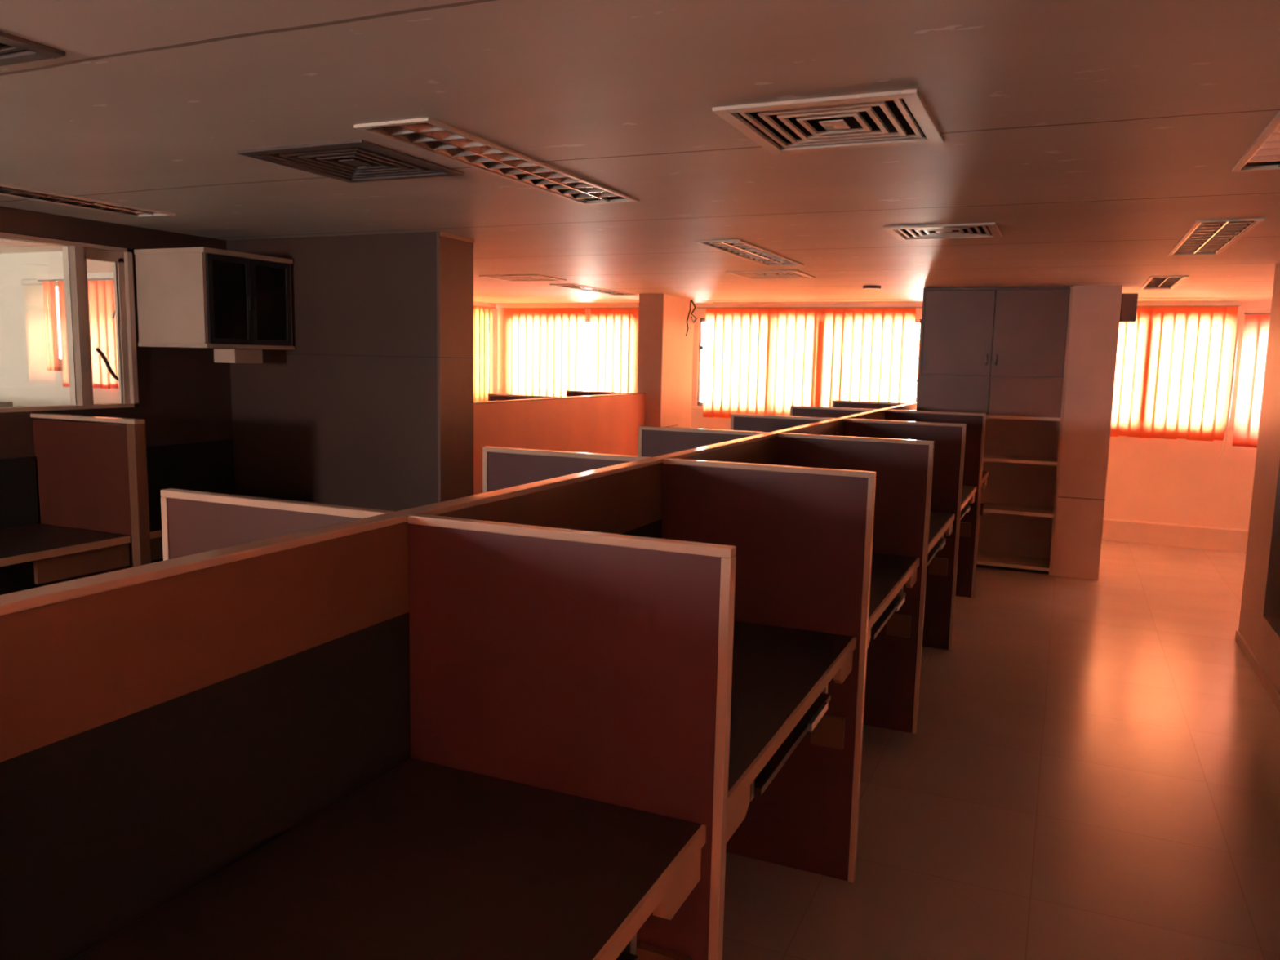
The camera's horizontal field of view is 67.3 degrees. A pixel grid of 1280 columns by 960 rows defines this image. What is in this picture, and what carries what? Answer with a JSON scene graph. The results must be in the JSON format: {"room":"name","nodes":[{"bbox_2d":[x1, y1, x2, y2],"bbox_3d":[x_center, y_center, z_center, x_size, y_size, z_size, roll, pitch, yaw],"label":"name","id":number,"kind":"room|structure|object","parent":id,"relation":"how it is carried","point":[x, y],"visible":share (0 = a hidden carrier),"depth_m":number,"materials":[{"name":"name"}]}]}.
{"room":"open-plan office","nodes":[
{"label":"open-plan office","id":0,"kind":"room"},
{"bbox_2d":[0,401,13,407],"bbox_3d":[-4.335,0.180,5.491,1.560,1.290,0.560,4,8,24],"label":"countertop","id":1,"kind":"structure","parent":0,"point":[2,404],"depth_m":5.33,"materials":[{"name":"beige laminate"}]},
{"bbox_2d":[0,251,119,406],"bbox_3d":[-3.956,-0.557,6.498,3.580,2.517,0.150,4,8,24],"label":"wall","id":2,"kind":"structure","parent":0,"point":[23,385],"depth_m":6.49,"materials":[{"name":"white paint"}]},
{"bbox_2d":[21,279,47,368],"bbox_3d":[-3.985,-1.034,6.350,0.220,0.579,0.039,4,8,24],"label":"roller blind","id":3,"kind":"object","parent":2,"relation":"attached to","point":[33,289],"visible":0.88,"depth_m":6.36,"materials":[{"name":"white fabric"}]},
{"bbox_2d":[36,274,59,371],"bbox_3d":[-3.833,-1.021,6.248,0.160,0.619,0.045,4,8,24],"label":"vertical blind","id":4,"kind":"object","parent":2,"relation":"attached to","point":[49,295],"visible":0.96,"depth_m":6.24,"materials":[{"name":"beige fabric"}]},
{"bbox_2d":[52,271,119,389],"bbox_3d":[-3.403,-0.936,6.046,0.760,0.719,0.082,4,8,24],"label":"vertical blind","id":5,"kind":"object","parent":2,"relation":"attached to","point":[100,286],"visible":0.41,"depth_m":6.04,"materials":[{"name":"beige fabric"}]},
{"bbox_2d":[0,205,232,458],"bbox_3d":[-3.875,-0.020,2.242,0.060,2.517,7.320,4,8,24],"label":"wall","id":6,"kind":"structure","parent":0,"point":[184,396],"depth_m":5.07,"materials":[{"name":"brown paint"}]},
{"bbox_2d":[0,456,40,595],"bbox_3d":[-3.196,0.511,3.768,0.020,1.070,1.730,4,8,24],"label":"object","id":7,"kind":"object","parent":6,"relation":"attached to","point":[18,484],"visible":0.4,"depth_m":4.43,"materials":[{"name":"fabric"}]},
{"bbox_2d":[0,232,138,412],"bbox_3d":[-3.076,-0.663,3.947,0.090,0.800,2.200,4,8,24],"label":"window","id":8,"kind":"structure","parent":6,"relation":"in","point":[75,255],"depth_m":4.70,"materials":[{"name":"beige metal"}]},
{"bbox_2d":[95,347,118,381],"bbox_3d":[-2.721,-0.576,4.957,0.018,0.210,0.180,4,8,24],"label":"cable","id":9,"kind":"object","parent":8,"relation":"attached to","point":[103,356],"visible":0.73,"depth_m":4.92,"materials":[{"name":"black plastic"}]},
{"bbox_2d":[146,439,235,563],"bbox_3d":[-2.594,0.356,5.111,0.020,1.070,1.110,4,8,24],"label":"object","id":10,"kind":"object","parent":6,"relation":"attached to","point":[202,466],"visible":0.21,"depth_m":5.29,"materials":[{"name":"fabric"}]},
{"bbox_2d":[55,287,497,394],"bbox_3d":[-2.962,-0.877,9.216,0.170,2.517,5.600,4,8,24],"label":"wall","id":11,"kind":"structure","parent":0,"point":[495,310],"depth_m":11.59,"materials":[{"name":"white paint"}]},
{"bbox_2d":[489,302,639,304],"bbox_3d":[-0.627,-1.997,10.882,2.560,0.012,0.060,4,8,24],"label":"trim","id":12,"kind":"structure","parent":11,"relation":"attached to","point":[517,303],"depth_m":10.92,"materials":[{"name":"laminate"}]},
{"bbox_2d":[226,231,437,511],"bbox_3d":[-1.673,-0.223,5.430,1.495,2.217,0.300,4,8,24],"label":"wall","id":13,"kind":"structure","parent":0,"point":[350,431],"depth_m":5.18,"materials":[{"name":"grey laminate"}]},
{"bbox_2d":[133,246,294,350],"bbox_3d":[-2.237,-0.945,5.095,0.492,0.490,0.596,4,8,24],"label":"upper cabinet","id":14,"kind":"object","parent":13,"relation":"attached to","point":[242,300],"visible":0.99,"depth_m":4.88,"materials":[{"name":"beige laminate"}]},
{"bbox_2d":[213,348,262,363],"bbox_3d":[-2.134,-0.659,5.107,0.150,0.073,0.190,4,8,24],"label":"box","id":15,"kind":"object","parent":14,"relation":"attached to","point":[220,355],"visible":1,"depth_m":5.04,"materials":[{"name":"beige laminate"}]},
{"bbox_2d":[263,353,473,358],"bbox_3d":[-1.623,-0.694,5.352,1.443,0.004,0.312,4,8,24],"label":"trim","id":16,"kind":"structure","parent":13,"relation":"attached to","point":[264,353],"depth_m":5.13,"materials":[{"name":"black plastic"}]},
{"bbox_2d":[436,231,473,502],"bbox_3d":[-0.982,-0.170,5.128,0.017,2.217,0.307,4,8,24],"label":"wall","id":17,"kind":"structure","parent":13,"relation":"attached to","point":[455,257],"depth_m":5.06,"materials":[{"name":"laminate"}]},
{"bbox_2d":[440,231,474,243],"bbox_3d":[-0.955,-1.260,4.996,0.020,0.020,0.305,4,8,24],"label":"trim","id":18,"kind":"structure","parent":13,"relation":"attached to","point":[443,234],"depth_m":4.98,"materials":[{"name":"laminate"}]},
{"bbox_2d":[0,0,1279,303],"bbox_3d":[0.931,-1.093,3.423,15.200,0.120,13.600,4,8,24],"label":"ceiling","id":19,"kind":"structure","parent":0,"point":[1094,135],"depth_m":2.58,"materials":[{"name":"white paint"}]},
{"bbox_2d":[0,31,65,66],"bbox_3d":[-1.526,-0.944,1.881,0.470,0.123,0.516,4,8,24],"label":"ceiling vent","id":20,"kind":"object","parent":19,"relation":"in","point":[14,49],"visible":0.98,"depth_m":2.01,"materials":[{"name":"grey metal"}]},
{"bbox_2d":[0,183,175,217],"bbox_3d":[-2.516,-1.199,3.832,0.240,0.098,1.360,4,8,24],"label":"ceiling light","id":21,"kind":"object","parent":19,"relation":"attached to","point":[7,190],"visible":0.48,"depth_m":4.11,"materials":[{"name":"white metal"}]},
{"bbox_2d":[236,139,463,182],"bbox_3d":[-0.926,-1.087,3.122,0.490,0.123,0.526,4,8,24],"label":"ceiling vent","id":22,"kind":"object","parent":19,"relation":"in","point":[353,161],"visible":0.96,"depth_m":3.11,"materials":[{"name":"grey metal"}]},
{"bbox_2d":[473,302,495,401],"bbox_3d":[-2.104,-1.414,10.731,0.045,1.173,1.740,4,8,24],"label":"vertical blind","id":23,"kind":"object","parent":19,"relation":"hanging from","point":[480,309],"visible":0.1,"depth_m":11.29,"materials":[{"name":"beige fabric"}]},
{"bbox_2d":[354,117,639,204],"bbox_3d":[-0.390,-1.071,3.180,0.245,0.098,1.360,4,8,24],"label":"ceiling light","id":24,"kind":"object","parent":19,"relation":"attached to","point":[428,135],"visible":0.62,"depth_m":3.04,"materials":[{"name":"white metal"}]},
{"bbox_2d":[479,274,566,281],"bbox_3d":[-0.915,-1.643,7.548,0.520,0.123,0.466,4,8,24],"label":"ceiling vent","id":25,"kind":"object","parent":19,"relation":"in","point":[530,277],"visible":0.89,"depth_m":7.55,"materials":[{"name":"white metal"}]},
{"bbox_2d":[496,304,639,396],"bbox_3d":[-0.870,-1.446,11.198,1.860,1.174,0.108,4,8,24],"label":"vertical blind","id":26,"kind":"object","parent":19,"relation":"hanging from","point":[540,348],"visible":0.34,"depth_m":11.18,"materials":[{"name":"beige fabric"}]},
{"bbox_2d":[549,284,635,295],"bbox_3d":[-0.406,-1.764,8.684,0.240,0.098,1.240,4,8,24],"label":"ceiling light","id":27,"kind":"object","parent":19,"relation":"attached to","point":[576,286],"visible":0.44,"depth_m":8.66,"materials":[{"name":"white metal"}]},
{"bbox_2d":[695,239,803,266],"bbox_3d":[0.660,-1.343,5.521,0.245,0.098,1.280,4,8,24],"label":"ceiling light","id":28,"kind":"object","parent":19,"relation":"attached to","point":[740,248],"visible":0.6,"depth_m":5.45,"materials":[{"name":"white metal"}]},
{"bbox_2d":[724,270,815,279],"bbox_3d":[0.931,-1.510,6.802,0.510,0.123,0.526,4,8,24],"label":"ceiling vent","id":29,"kind":"object","parent":19,"relation":"in","point":[777,273],"visible":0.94,"depth_m":6.81,"materials":[{"name":"white metal"}]},
{"bbox_2d":[712,301,922,303],"bbox_3d":[1.875,-1.806,9.783,2.380,0.012,0.060,4,8,24],"label":"trim","id":30,"kind":"structure","parent":19,"relation":"attached to","point":[882,301],"depth_m":9.80,"materials":[{"name":"laminate"}]},
{"bbox_2d":[711,88,944,154],"bbox_3d":[0.507,-0.977,2.491,0.490,0.123,0.526,4,8,24],"label":"ceiling vent","id":31,"kind":"object","parent":19,"relation":"in","point":[896,117],"visible":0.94,"depth_m":2.52,"materials":[{"name":"white metal"}]},
{"bbox_2d":[862,285,880,288],"bbox_3d":[1.846,-1.533,7.645,0.140,0.021,0.140,4,8,24],"label":"smoke detector","id":32,"kind":"object","parent":19,"relation":"attached to","point":[864,286],"visible":1,"depth_m":7.59,"materials":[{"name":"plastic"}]},
{"bbox_2d":[882,222,1002,240],"bbox_3d":[1.409,-1.203,4.441,0.480,0.123,0.466,4,8,24],"label":"ceiling vent","id":33,"kind":"object","parent":19,"relation":"in","point":[978,230],"visible":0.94,"depth_m":4.48,"materials":[{"name":"white metal"}]},
{"bbox_2d":[751,297,1247,300],"bbox_3d":[2.844,-1.685,8.955,4.830,0.004,0.020,4,8,24],"label":"trim","id":34,"kind":"structure","parent":19,"relation":"attached to","point":[1202,297],"depth_m":9.31,"materials":[{"name":"paint"}]},
{"bbox_2d":[1140,275,1188,288],"bbox_3d":[3.696,-1.438,6.788,0.220,0.098,1.070,4,8,24],"label":"ceiling light","id":35,"kind":"object","parent":19,"relation":"attached to","point":[1153,282],"visible":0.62,"depth_m":6.77,"materials":[{"name":"white metal"}]},
{"bbox_2d":[1110,301,1240,457],"bbox_3d":[4.088,-0.971,9.005,2.542,1.369,0.087,4,8,24],"label":"vertical blind","id":36,"kind":"object","parent":19,"relation":"hanging from","point":[1175,371],"visible":0.38,"depth_m":8.68,"materials":[{"name":"beige fabric"}]},
{"bbox_2d":[1167,217,1264,255],"bbox_3d":[2.669,-1.172,4.497,0.240,0.098,1.300,4,8,24],"label":"ceiling light","id":37,"kind":"object","parent":19,"relation":"attached to","point":[1205,237],"visible":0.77,"depth_m":4.41,"materials":[{"name":"white metal"}]},
{"bbox_2d":[1231,309,1271,448],"bbox_3d":[5.886,-0.838,8.128,1.430,1.200,0.051,4,8,24],"label":"vertical blind","id":38,"kind":"object","parent":19,"relation":"hanging from","point":[1256,322],"visible":0.57,"depth_m":8.37,"materials":[{"name":"beige fabric"}]},
{"bbox_2d":[1231,111,1279,172],"bbox_3d":[1.662,-0.917,2.300,0.240,0.098,1.320,4,8,24],"label":"ceiling light","id":39,"kind":"object","parent":19,"relation":"attached to","point":[1264,154],"visible":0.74,"depth_m":2.73,"materials":[{"name":"white metal"}]},
{"bbox_2d":[637,293,694,428],"bbox_3d":[0.249,-0.703,9.576,0.250,2.217,0.810,4,8,24],"label":"column","id":40,"kind":"structure","parent":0,"point":[665,353],"depth_m":9.21,"materials":[{"name":"painted plaster"}]},
{"bbox_2d":[685,300,691,336],"bbox_3d":[0.491,-1.614,9.588,0.037,0.356,0.153,4,8,19],"label":"cable","id":41,"kind":"object","parent":40,"relation":"attached to","point":[690,300],"visible":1,"depth_m":9.56,"materials":[{"name":"black plastic"}]},
{"bbox_2d":[690,299,697,323],"bbox_3d":[0.532,-1.697,9.671,0.047,0.234,0.149,4,8,24],"label":"cable","id":42,"kind":"object","parent":40,"relation":"attached to","point":[692,302],"visible":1,"depth_m":9.66,"materials":[{"name":"black plastic"}]},
{"bbox_2d":[497,302,1271,528],"bbox_3d":[4.324,-0.714,9.153,13.550,2.517,0.180,4,8,24],"label":"wall","id":43,"kind":"structure","parent":0,"point":[1179,481],"depth_m":8.86,"materials":[{"name":"white paint"}]},
{"bbox_2d":[691,318,921,408],"bbox_3d":[1.732,-1.222,10.174,2.485,1.020,0.141,4,8,24],"label":"window","id":44,"kind":"structure","parent":43,"relation":"in","point":[700,404],"depth_m":10.64,"materials":[{"name":"metal"}]},
{"bbox_2d":[697,303,922,417],"bbox_3d":[1.704,-1.222,10.068,2.380,1.229,0.045,4,8,24],"label":"vertical blind","id":45,"kind":"object","parent":44,"relation":"attached to","point":[760,358],"visible":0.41,"depth_m":10.05,"materials":[{"name":"white fabric"}]},
{"bbox_2d":[1101,518,1248,552],"bbox_3d":[7.299,0.689,7.809,6.540,0.195,0.135,4,8,24],"label":"baseboard","id":46,"kind":"structure","parent":43,"relation":"attached to","point":[1206,537],"depth_m":8.80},
{"bbox_2d":[722,540,1279,959],"bbox_3d":[0.881,1.240,3.716,15.200,0.150,13.600,4,8,24],"label":"floor","id":47,"kind":"structure","parent":0,"point":[1090,770],"depth_m":3.60,"materials":[{"name":"tile"}]},
{"bbox_2d":[0,523,130,586],"bbox_3d":[-2.826,0.679,3.839,0.622,0.775,1.325,4,8,24],"label":"desk","id":48,"kind":"object","parent":47,"relation":"on","point":[59,554],"visible":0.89,"depth_m":4.11,"materials":[{"name":"laminate"}]},
{"bbox_2d":[0,523,128,558],"bbox_3d":[-2.821,0.310,3.794,0.615,0.030,1.325,4,8,24],"label":"countertop","id":49,"kind":"structure","parent":48,"relation":"on","point":[37,537],"depth_m":4.18,"materials":[{"name":"laminate"}]},
{"bbox_2d":[30,413,151,568],"bbox_3d":[-2.524,0.351,4.434,0.690,1.290,0.056,4,8,24],"label":"divider panel","id":50,"kind":"object","parent":47,"relation":"on","point":[90,476],"visible":0.52,"depth_m":4.34,"materials":[{"name":"red laminate"}]},
{"bbox_2d":[148,493,318,560],"bbox_3d":[-2.303,0.544,5.005,0.622,0.775,1.105,4,8,24],"label":"desk","id":51,"kind":"object","parent":47,"relation":"on","point":[155,515],"visible":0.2,"depth_m":4.45,"materials":[{"name":"laminate"}]},
{"bbox_2d":[160,488,394,560],"bbox_3d":[-0.805,0.679,2.143,0.634,1.284,0.030,4,8,24],"label":"divider panel","id":52,"kind":"object","parent":47,"relation":"on","point":[193,522],"visible":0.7,"depth_m":2.10,"materials":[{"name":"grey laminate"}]},
{"bbox_2d":[0,401,916,959],"bbox_3d":[0.669,0.402,4.596,0.050,1.284,8.500,4,8,24],"label":"wall","id":53,"kind":"structure","parent":47,"relation":"on","point":[163,723],"depth_m":1.48,"materials":[{"name":"wood"}]},
{"bbox_2d":[71,758,706,959],"bbox_3d":[-0.452,0.836,1.244,0.639,0.353,1.345,4,8,24],"label":"desk","id":54,"kind":"object","parent":53,"relation":"attached to","point":[424,860],"visible":1,"depth_m":1.50,"materials":[{"name":"laminate"}]},
{"bbox_2d":[616,933,638,959],"bbox_3d":[-0.353,0.736,1.244,0.469,0.088,0.775,4,8,24],"label":"keyboard tray","id":55,"kind":"object","parent":54,"relation":"on","point":[626,950],"depth_m":1.48,"materials":[{"name":"metal"}]},
{"bbox_2d":[726,620,856,842],"bbox_3d":[0.096,0.694,2.465,0.639,0.353,1.285,4,8,24],"label":"desk","id":56,"kind":"object","parent":53,"relation":"attached to","point":[781,676],"visible":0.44,"depth_m":2.46,"materials":[{"name":"laminate"}]},
{"bbox_2d":[750,684,831,801],"bbox_3d":[0.194,0.595,2.465,0.469,0.088,0.715,4,8,24],"label":"keyboard tray","id":57,"kind":"object","parent":56,"relation":"on","point":[815,708],"depth_m":2.31,"materials":[{"name":"metal"}]},
{"bbox_2d":[866,552,919,648],"bbox_3d":[0.636,0.554,3.670,0.639,0.353,1.310,4,8,24],"label":"desk","id":58,"kind":"object","parent":53,"relation":"attached to","point":[890,574],"visible":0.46,"depth_m":3.77,"materials":[{"name":"laminate"}]},
{"bbox_2d":[870,586,906,639],"bbox_3d":[0.734,0.455,3.669,0.469,0.088,0.740,4,8,24],"label":"keyboard tray","id":59,"kind":"object","parent":58,"relation":"on","point":[897,599],"depth_m":3.53,"materials":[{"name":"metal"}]},
{"bbox_2d":[868,552,917,617],"bbox_3d":[0.635,0.394,3.651,0.631,0.032,1.310,4,8,24],"label":"countertop","id":60,"kind":"structure","parent":58,"relation":"on","point":[886,570],"depth_m":3.78,"materials":[{"name":"laminate"}]},
{"bbox_2d":[927,511,955,575],"bbox_3d":[1.188,0.411,4.901,0.639,0.353,1.345,4,8,24],"label":"desk","id":61,"kind":"object","parent":53,"relation":"attached to","point":[940,523],"visible":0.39,"depth_m":5.11,"materials":[{"name":"laminate"}]},
{"bbox_2d":[927,533,946,565],"bbox_3d":[1.286,0.312,4.901,0.469,0.088,0.775,4,8,24],"label":"keyboard tray","id":62,"kind":"object","parent":61,"relation":"on","point":[939,544],"depth_m":4.79,"materials":[{"name":"metal"}]},
{"bbox_2d":[928,511,953,544],"bbox_3d":[1.188,0.251,4.883,0.631,0.032,1.345,4,8,24],"label":"countertop","id":63,"kind":"structure","parent":61,"relation":"on","point":[937,520],"depth_m":5.06,"materials":[{"name":"laminate"}]},
{"bbox_2d":[959,485,976,537],"bbox_3d":[1.746,0.267,6.144,0.639,0.353,1.335,4,8,24],"label":"desk","id":64,"kind":"object","parent":53,"relation":"attached to","point":[968,491],"visible":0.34,"depth_m":6.43,"materials":[{"name":"laminate"}]},
{"bbox_2d":[960,502,970,519],"bbox_3d":[1.844,0.167,6.144,0.469,0.088,0.765,4,8,24],"label":"keyboard tray","id":65,"kind":"object","parent":64,"relation":"on","point":[965,508],"depth_m":6.10,"materials":[{"name":"metal"}]},
{"bbox_2d":[961,485,974,502],"bbox_3d":[1.745,0.107,6.126,0.631,0.032,1.335,4,8,24],"label":"countertop","id":66,"kind":"structure","parent":64,"relation":"on","point":[966,490],"depth_m":6.34,"materials":[{"name":"laminate"}]},
{"bbox_2d":[979,471,988,515],"bbox_3d":[2.240,0.139,7.247,0.639,0.353,1.035,4,8,24],"label":"desk","id":67,"kind":"object","parent":53,"relation":"attached to","point":[984,473],"visible":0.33,"depth_m":7.45,"materials":[{"name":"laminate"}]},
{"bbox_2d":[982,471,987,477],"bbox_3d":[2.240,-0.021,7.229,0.631,0.032,1.035,4,8,24],"label":"countertop","id":68,"kind":"structure","parent":67,"relation":"on","point":[984,473],"depth_m":7.43,"materials":[{"name":"laminate"}]},
{"bbox_2d":[488,393,559,400],"bbox_3d":[-0.957,-0.064,8.026,0.720,1.284,0.030,4,8,24],"label":"divider panel","id":69,"kind":"object","parent":47,"relation":"on","point":[491,397],"visible":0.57,"depth_m":8.00,"materials":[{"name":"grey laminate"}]},
{"bbox_2d":[473,392,645,494],"bbox_3d":[-0.791,0.011,7.459,0.046,1.284,3.990,4,8,24],"label":"wall","id":70,"kind":"structure","parent":47,"relation":"on","point":[606,424],"depth_m":7.69,"materials":[{"name":"white paint"}]},
{"bbox_2d":[482,446,650,493],"bbox_3d":[-0.270,0.541,3.336,0.634,1.284,0.030,4,8,24],"label":"divider panel","id":71,"kind":"object","parent":47,"relation":"on","point":[503,468],"visible":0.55,"depth_m":3.30,"materials":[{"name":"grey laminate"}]},
{"bbox_2d":[407,513,736,959],"bbox_3d":[-0.161,0.729,1.859,0.674,1.284,0.030,4,8,24],"label":"divider panel","id":72,"kind":"object","parent":47,"relation":"on","point":[594,665],"visible":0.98,"depth_m":1.77,"materials":[{"name":"brown laminate"}]},
{"bbox_2d":[566,390,632,396],"bbox_3d":[-0.396,-0.209,9.278,0.720,1.284,0.030,4,8,24],"label":"divider panel","id":73,"kind":"object","parent":47,"relation":"on","point":[569,393],"visible":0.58,"depth_m":9.24,"materials":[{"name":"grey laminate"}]},
{"bbox_2d":[638,425,768,457],"bbox_3d":[0.275,0.400,4.552,0.634,1.284,0.030,4,8,24],"label":"divider panel","id":74,"kind":"object","parent":47,"relation":"on","point":[653,441],"visible":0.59,"depth_m":4.52,"materials":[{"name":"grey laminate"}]},
{"bbox_2d":[661,457,875,882],"bbox_3d":[0.374,0.590,3.053,0.674,1.284,0.030,4,8,24],"label":"divider panel","id":75,"kind":"object","parent":47,"relation":"on","point":[802,537],"visible":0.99,"depth_m":2.98,"materials":[{"name":"brown laminate"}]},
{"bbox_2d":[730,413,835,432],"bbox_3d":[0.834,0.255,5.800,0.634,1.284,0.030,4,8,24],"label":"divider panel","id":76,"kind":"object","parent":47,"relation":"on","point":[739,422],"visible":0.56,"depth_m":5.75,"materials":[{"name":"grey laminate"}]},
{"bbox_2d":[790,405,877,417],"bbox_3d":[1.390,0.111,7.038,0.634,1.284,0.030,4,8,24],"label":"divider panel","id":77,"kind":"object","parent":47,"relation":"on","point":[795,411],"visible":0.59,"depth_m":6.98,"materials":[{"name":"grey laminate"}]},
{"bbox_2d":[777,432,934,733],"bbox_3d":[0.920,0.449,4.268,0.674,1.284,0.030,4,8,24],"label":"divider panel","id":78,"kind":"object","parent":47,"relation":"on","point":[903,468],"visible":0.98,"depth_m":4.17,"materials":[{"name":"brown laminate"}]},
{"bbox_2d":[831,400,907,408],"bbox_3d":[1.943,-0.033,8.272,0.634,1.284,0.030,4,8,24],"label":"divider panel","id":79,"kind":"object","parent":47,"relation":"on","point":[835,403],"visible":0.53,"depth_m":8.21,"materials":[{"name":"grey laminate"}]},
{"bbox_2d":[843,418,966,650],"bbox_3d":[1.479,0.304,5.516,0.674,1.284,0.030,4,8,24],"label":"divider panel","id":80,"kind":"object","parent":47,"relation":"on","point":[949,438],"visible":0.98,"depth_m":5.41,"materials":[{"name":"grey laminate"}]},
{"bbox_2d":[884,409,986,598],"bbox_3d":[2.034,0.160,6.755,0.674,1.284,0.030,4,8,24],"label":"divider panel","id":81,"kind":"object","parent":47,"relation":"on","point":[975,422],"visible":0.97,"depth_m":6.64,"materials":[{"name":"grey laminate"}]},
{"bbox_2d":[916,286,1073,575],"bbox_3d":[2.810,-0.415,7.740,1.090,2.212,0.459,4,8,24],"label":"cupboard","id":82,"kind":"object","parent":47,"relation":"on","point":[1002,353],"visible":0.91,"depth_m":7.58,"materials":[{"name":"laminate"}]},
{"bbox_2d":[921,373,1063,377],"bbox_3d":[2.827,-0.843,7.706,1.050,0.020,0.393,4,8,24],"label":"shelf","id":83,"kind":"object","parent":82,"relation":"attached to","point":[923,375],"depth_m":7.52,"materials":[{"name":"laminate"}]},
{"bbox_2d":[976,551,1049,568],"bbox_3d":[2.793,0.640,7.886,1.050,0.022,0.407,4,8,24],"label":"shelf","id":84,"kind":"object","parent":82,"relation":"attached to","point":[984,559],"depth_m":7.76,"materials":[{"name":"beige laminate"}]},
{"bbox_2d":[980,502,1053,514],"bbox_3d":[2.802,0.218,7.833,1.050,0.022,0.407,4,8,24],"label":"shelf","id":85,"kind":"object","parent":82,"relation":"attached to","point":[1008,508],"depth_m":7.73,"materials":[{"name":"beige laminate"}]},
{"bbox_2d":[983,453,1057,462],"bbox_3d":[2.810,-0.183,7.782,1.050,0.022,0.407,4,8,24],"label":"shelf","id":86,"kind":"object","parent":82,"relation":"attached to","point":[987,457],"depth_m":7.68,"materials":[{"name":"beige laminate"}]},
{"bbox_2d":[1051,284,1122,579],"bbox_3d":[3.466,-0.370,7.473,0.330,2.217,0.440,4,8,24],"label":"wall","id":87,"kind":"structure","parent":0,"point":[1095,308],"depth_m":7.27,"materials":[{"name":"paint"}]},
{"bbox_2d":[1057,496,1105,500],"bbox_3d":[3.458,0.117,7.533,0.329,0.006,0.445,4,8,24],"label":"trim","id":88,"kind":"structure","parent":87,"relation":"attached to","point":[1058,496],"depth_m":7.33,"materials":[{"name":"brown laminate"}]},
{"bbox_2d":[1119,293,1137,322],"bbox_3d":[3.659,-1.288,7.202,0.108,0.205,0.200,4,8,24],"label":"junction box","id":89,"kind":"object","parent":87,"relation":"attached to","point":[1129,300],"visible":0.8,"depth_m":7.11,"materials":[{"name":"metal"}]},
{"bbox_2d":[1238,262,1279,694],"bbox_3d":[4.380,0.581,0.065,5.970,2.217,9.660,4,8,24],"label":"wall","id":90,"kind":"structure","parent":0,"point":[1259,626],"depth_m":5.28,"materials":[{"name":"painted plaster"}]},
{"bbox_2d":[1235,630,1279,713],"bbox_3d":[1.626,1.442,1.400,0.012,0.060,9.660,4,8,24],"label":"baseboard","id":91,"kind":"structure","parent":90,"relation":"attached to","point":[1274,695],"depth_m":5.07,"materials":[{"name":"laminate"}]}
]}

